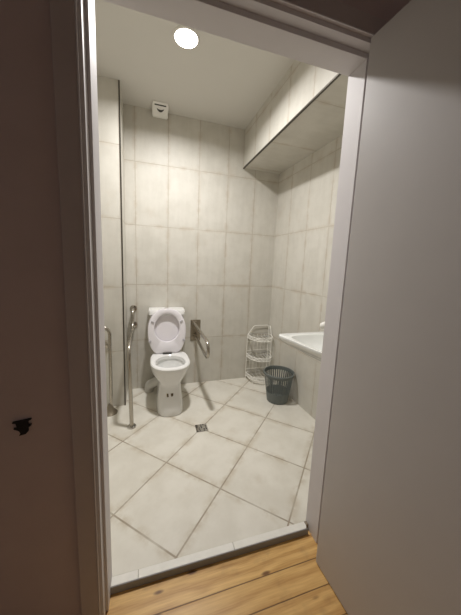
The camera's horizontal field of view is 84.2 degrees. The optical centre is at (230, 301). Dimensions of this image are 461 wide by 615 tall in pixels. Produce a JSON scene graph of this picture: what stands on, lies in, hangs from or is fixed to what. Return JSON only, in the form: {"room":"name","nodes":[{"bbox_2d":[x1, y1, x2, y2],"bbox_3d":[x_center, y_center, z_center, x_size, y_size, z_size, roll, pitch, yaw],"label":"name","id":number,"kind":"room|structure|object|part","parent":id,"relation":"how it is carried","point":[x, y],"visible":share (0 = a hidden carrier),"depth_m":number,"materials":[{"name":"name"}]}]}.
{"room":"hallway","nodes":[
{"label":"hallway","id":0,"kind":"room"},
{"bbox_2d":[97,75,127,405],"bbox_3d":[-1.164,-0.320,2.119,0.525,2.675,0.293,0,9,-18],"label":"wall","id":1,"kind":"structure","parent":0,"point":[107,88],"depth_m":2.01,"materials":[{"name":"tile"}]},
{"bbox_2d":[118,80,125,404],"bbox_3d":[-0.870,-0.358,2.052,0.010,2.553,0.008,0,9,-18],"label":"trim","id":2,"kind":"structure","parent":1,"relation":"attached to","point":[118,80],"depth_m":2.02,"materials":[{"name":"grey metal"}]},
{"bbox_2d":[95,0,294,129],"bbox_3d":[-0.162,-1.604,1.584,2.500,0.100,1.762,0,9,-18],"label":"ceiling","id":3,"kind":"structure","parent":0,"point":[223,81],"depth_m":1.73,"materials":[{"name":"paint"}]},
{"bbox_2d":[173,25,198,48],"bbox_3d":[-0.259,-1.539,1.490,0.152,0.008,0.152,0,9,-18],"label":"recessed light","id":4,"kind":"object","parent":3,"relation":"in","point":[186,37],"visible":0.98,"depth_m":1.48,"materials":[{"name":"white"}]},
{"bbox_2d":[123,104,278,388],"bbox_3d":[-0.467,-0.355,2.556,2.500,2.675,0.120,0,9,-18],"label":"wall","id":5,"kind":"structure","parent":0,"point":[200,226],"depth_m":2.50,"materials":[{"name":"tile"}]},
{"bbox_2d":[127,305,137,429],"bbox_3d":[-0.829,0.494,2.162,0.068,0.840,0.658,0,9,-19],"label":"grab rail","id":6,"kind":"object","parent":5,"relation":"attached to","point":[133,308],"visible":1,"depth_m":1.91,"materials":[{"name":"metal"}]},
{"bbox_2d":[152,101,168,119],"bbox_3d":[-0.599,-1.627,2.174,0.132,0.058,0.140,0,9,-18],"label":"air vent","id":7,"kind":"object","parent":5,"relation":"in","point":[159,109],"visible":1,"depth_m":2.16,"materials":[{"name":"plastic"}]},
{"bbox_2d":[190,320,209,358],"bbox_3d":[-0.271,0.337,2.339,0.102,0.220,0.618,0,9,-18],"label":"grab bar","id":8,"kind":"object","parent":5,"relation":"attached to","point":[195,331],"visible":1,"depth_m":2.47,"materials":[{"name":"metal"}]},
{"bbox_3d":[-0.363,0.291,2.625,0.102,0.220,0.010,0,9,-18],"label":"wall plate","id":9,"kind":"part","parent":8,"relation":"part of","materials":[{"name":"metal"}]},
{"bbox_2d":[0,0,410,614],"bbox_3d":[-0.130,-0.312,0.844,4.200,2.930,0.123,0,9,-17],"label":"wall","id":10,"kind":"structure","parent":0,"point":[39,561],"depth_m":0.72,"materials":[{"name":"paint"}]},
{"bbox_2d":[12,418,31,435],"bbox_3d":[-0.602,0.363,0.739,0.046,0.049,0.008,0,9,-18],"label":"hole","id":11,"kind":"object","parent":10,"relation":"attached to","point":[22,426],"visible":1,"depth_m":0.74,"materials":[{"name":"black plastic"}]},
{"bbox_2d":[110,528,307,594],"bbox_3d":[-0.044,1.118,1.115,0.879,0.034,0.003,0,9,-17],"label":"trim","id":12,"kind":"structure","parent":10,"relation":"attached to","point":[171,572],"depth_m":1.09,"materials":[{"name":"grey metal"}]},
{"bbox_2d":[111,521,307,586],"bbox_3d":[-0.106,1.123,1.122,1.400,0.054,0.044,0,9,-17],"label":"trim","id":13,"kind":"structure","parent":10,"relation":"attached to","point":[160,567],"depth_m":1.11,"materials":[{"name":"stone"}]},
{"bbox_2d":[49,0,387,614],"bbox_3d":[0.014,0.092,0.940,1.041,2.115,0.146,0,9,-17],"label":"trim","id":14,"kind":"structure","parent":10,"relation":"attached to","point":[331,35],"depth_m":0.80,"materials":[{"name":"paint"}]},
{"bbox_2d":[316,0,460,614],"bbox_3d":[0.562,0.199,0.620,0.102,2.032,0.812,0,9,-18],"label":"door","id":15,"kind":"structure","parent":10,"relation":"in","point":[389,538],"depth_m":0.75,"materials":[{"name":"paint"}]},
{"bbox_2d":[106,375,347,614],"bbox_3d":[-0.117,1.216,0.770,4.235,0.130,4.220,0,9,-18],"label":"floor","id":16,"kind":"structure","parent":0,"point":[177,490],"depth_m":1.37,"materials":[{"name":"tile"}]},
{"bbox_2d":[105,326,117,416],"bbox_3d":[-1.157,0.540,2.022,0.470,0.762,0.150,0,9,-18],"label":"grab rail","id":17,"kind":"object","parent":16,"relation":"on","point":[111,410],"visible":0.57,"depth_m":2.07,"materials":[{"name":"metal"}]},
{"bbox_2d":[144,307,189,416],"bbox_3d":[-0.573,0.500,2.277,0.385,0.849,0.595,0,9,-18],"label":"toilet","id":18,"kind":"object","parent":16,"relation":"on","point":[166,332],"visible":1,"depth_m":2.31,"materials":[{"name":"ceramic"}]},
{"bbox_3d":[-0.592,0.265,2.372,0.344,0.411,0.060,0,9,-18],"label":"lid","id":19,"kind":"part","parent":18,"relation":"part of","materials":[{"name":"plastic"}]},
{"bbox_3d":[-0.609,0.090,2.431,0.334,0.053,0.161,0,9,-18],"label":"cistern lid","id":20,"kind":"part","parent":18,"relation":"part of","materials":[{"name":"ceramic"}]},
{"bbox_3d":[-0.584,0.266,2.348,0.341,0.407,0.059,0,9,-18],"label":"seat","id":21,"kind":"part","parent":18,"relation":"part of","materials":[{"name":"plastic"}]},
{"bbox_3d":[-0.540,0.703,2.266,0.330,0.420,0.494,0,9,-18],"label":"bowl","id":22,"kind":"part","parent":18,"relation":"part of","materials":[{"name":"ceramic"}]},
{"bbox_2d":[195,423,207,431],"bbox_3d":[-0.225,0.970,1.966,0.090,0.003,0.090,0,9,-18],"label":"floor drain","id":23,"kind":"object","parent":16,"relation":"on","point":[201,427],"visible":1,"depth_m":1.97,"materials":[{"name":"silver metal"}]},
{"bbox_2d":[245,325,272,385],"bbox_3d":[0.328,0.572,2.765,0.265,0.607,0.218,0,9,-18],"label":"rack","id":24,"kind":"object","parent":16,"relation":"on","point":[263,359],"visible":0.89,"depth_m":2.81,"materials":[{"name":"white wicker"}]},
{"bbox_2d":[245,370,267,381],"bbox_3d":[0.316,0.813,2.799,0.258,0.038,0.218,0,9,-18],"label":"shelf","id":25,"kind":"object","parent":24,"relation":"attached to","point":[247,374],"depth_m":2.80,"materials":[{"name":"white wicker"}]},
{"bbox_3d":[0.308,0.599,2.826,0.255,0.319,0.095,0,9,-18],"label":"wire panel","id":26,"kind":"part","parent":24,"relation":"part of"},
{"bbox_2d":[247,351,271,361],"bbox_3d":[0.324,0.599,2.768,0.258,0.038,0.218,0,9,-18],"label":"shelf","id":27,"kind":"object","parent":24,"relation":"attached to","point":[263,359],"depth_m":2.75,"materials":[{"name":"white wicker"}]},
{"bbox_2d":[247,333,272,341],"bbox_3d":[0.333,0.385,2.737,0.258,0.038,0.218,0,9,-18],"label":"shelf","id":28,"kind":"object","parent":24,"relation":"attached to","point":[250,337],"depth_m":2.73,"materials":[{"name":"white wicker"}]},
{"bbox_3d":[0.430,0.567,2.851,0.010,0.602,0.088,1,8,-11],"label":"frame","id":29,"kind":"part","parent":24,"relation":"part of","materials":[{"name":"white wicker"}]},
{"bbox_2d":[263,365,294,404],"bbox_3d":[0.448,0.791,2.413,0.292,0.283,0.292,0,9,-18],"label":"waste bin","id":30,"kind":"object","parent":16,"relation":"on","point":[276,393],"visible":1,"depth_m":2.35,"materials":[{"name":"plastic"}]},
{"bbox_2d":[243,60,348,173],"bbox_3d":[0.584,-1.379,1.821,0.445,0.353,1.592,0,9,-18],"label":"wall","id":31,"kind":"structure","parent":0,"point":[321,122],"depth_m":1.79,"materials":[{"name":"tile"}]},
{"bbox_2d":[243,73,340,168],"bbox_3d":[0.368,-1.204,1.780,0.013,0.009,1.591,0,9,-18],"label":"trim","id":32,"kind":"structure","parent":31,"relation":"attached to","point":[338,74],"depth_m":1.64,"materials":[{"name":"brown metal"}]},
{"bbox_2d":[267,135,342,418],"bbox_3d":[0.787,-0.230,2.053,0.120,2.675,1.626,-1,9,-19],"label":"wall","id":33,"kind":"structure","parent":0,"point":[307,190],"depth_m":2.26,"materials":[{"name":"tile"}]},
{"bbox_2d":[279,322,324,360],"bbox_3d":[0.629,0.279,1.574,0.500,0.324,0.524,0,9,-18],"label":"washbasin","id":34,"kind":"object","parent":33,"relation":"attached to","point":[309,343],"visible":0.34,"depth_m":1.71,"materials":[{"name":"ceramic"}]},
{"bbox_2d":[320,322,324,329],"bbox_3d":[0.666,0.189,1.570,0.283,0.142,0.056,0,9,-18],"label":"tap","id":35,"kind":"object","parent":34,"relation":"on","point":[322,324],"depth_m":1.51,"materials":[{"name":"plastic"}]}
]}

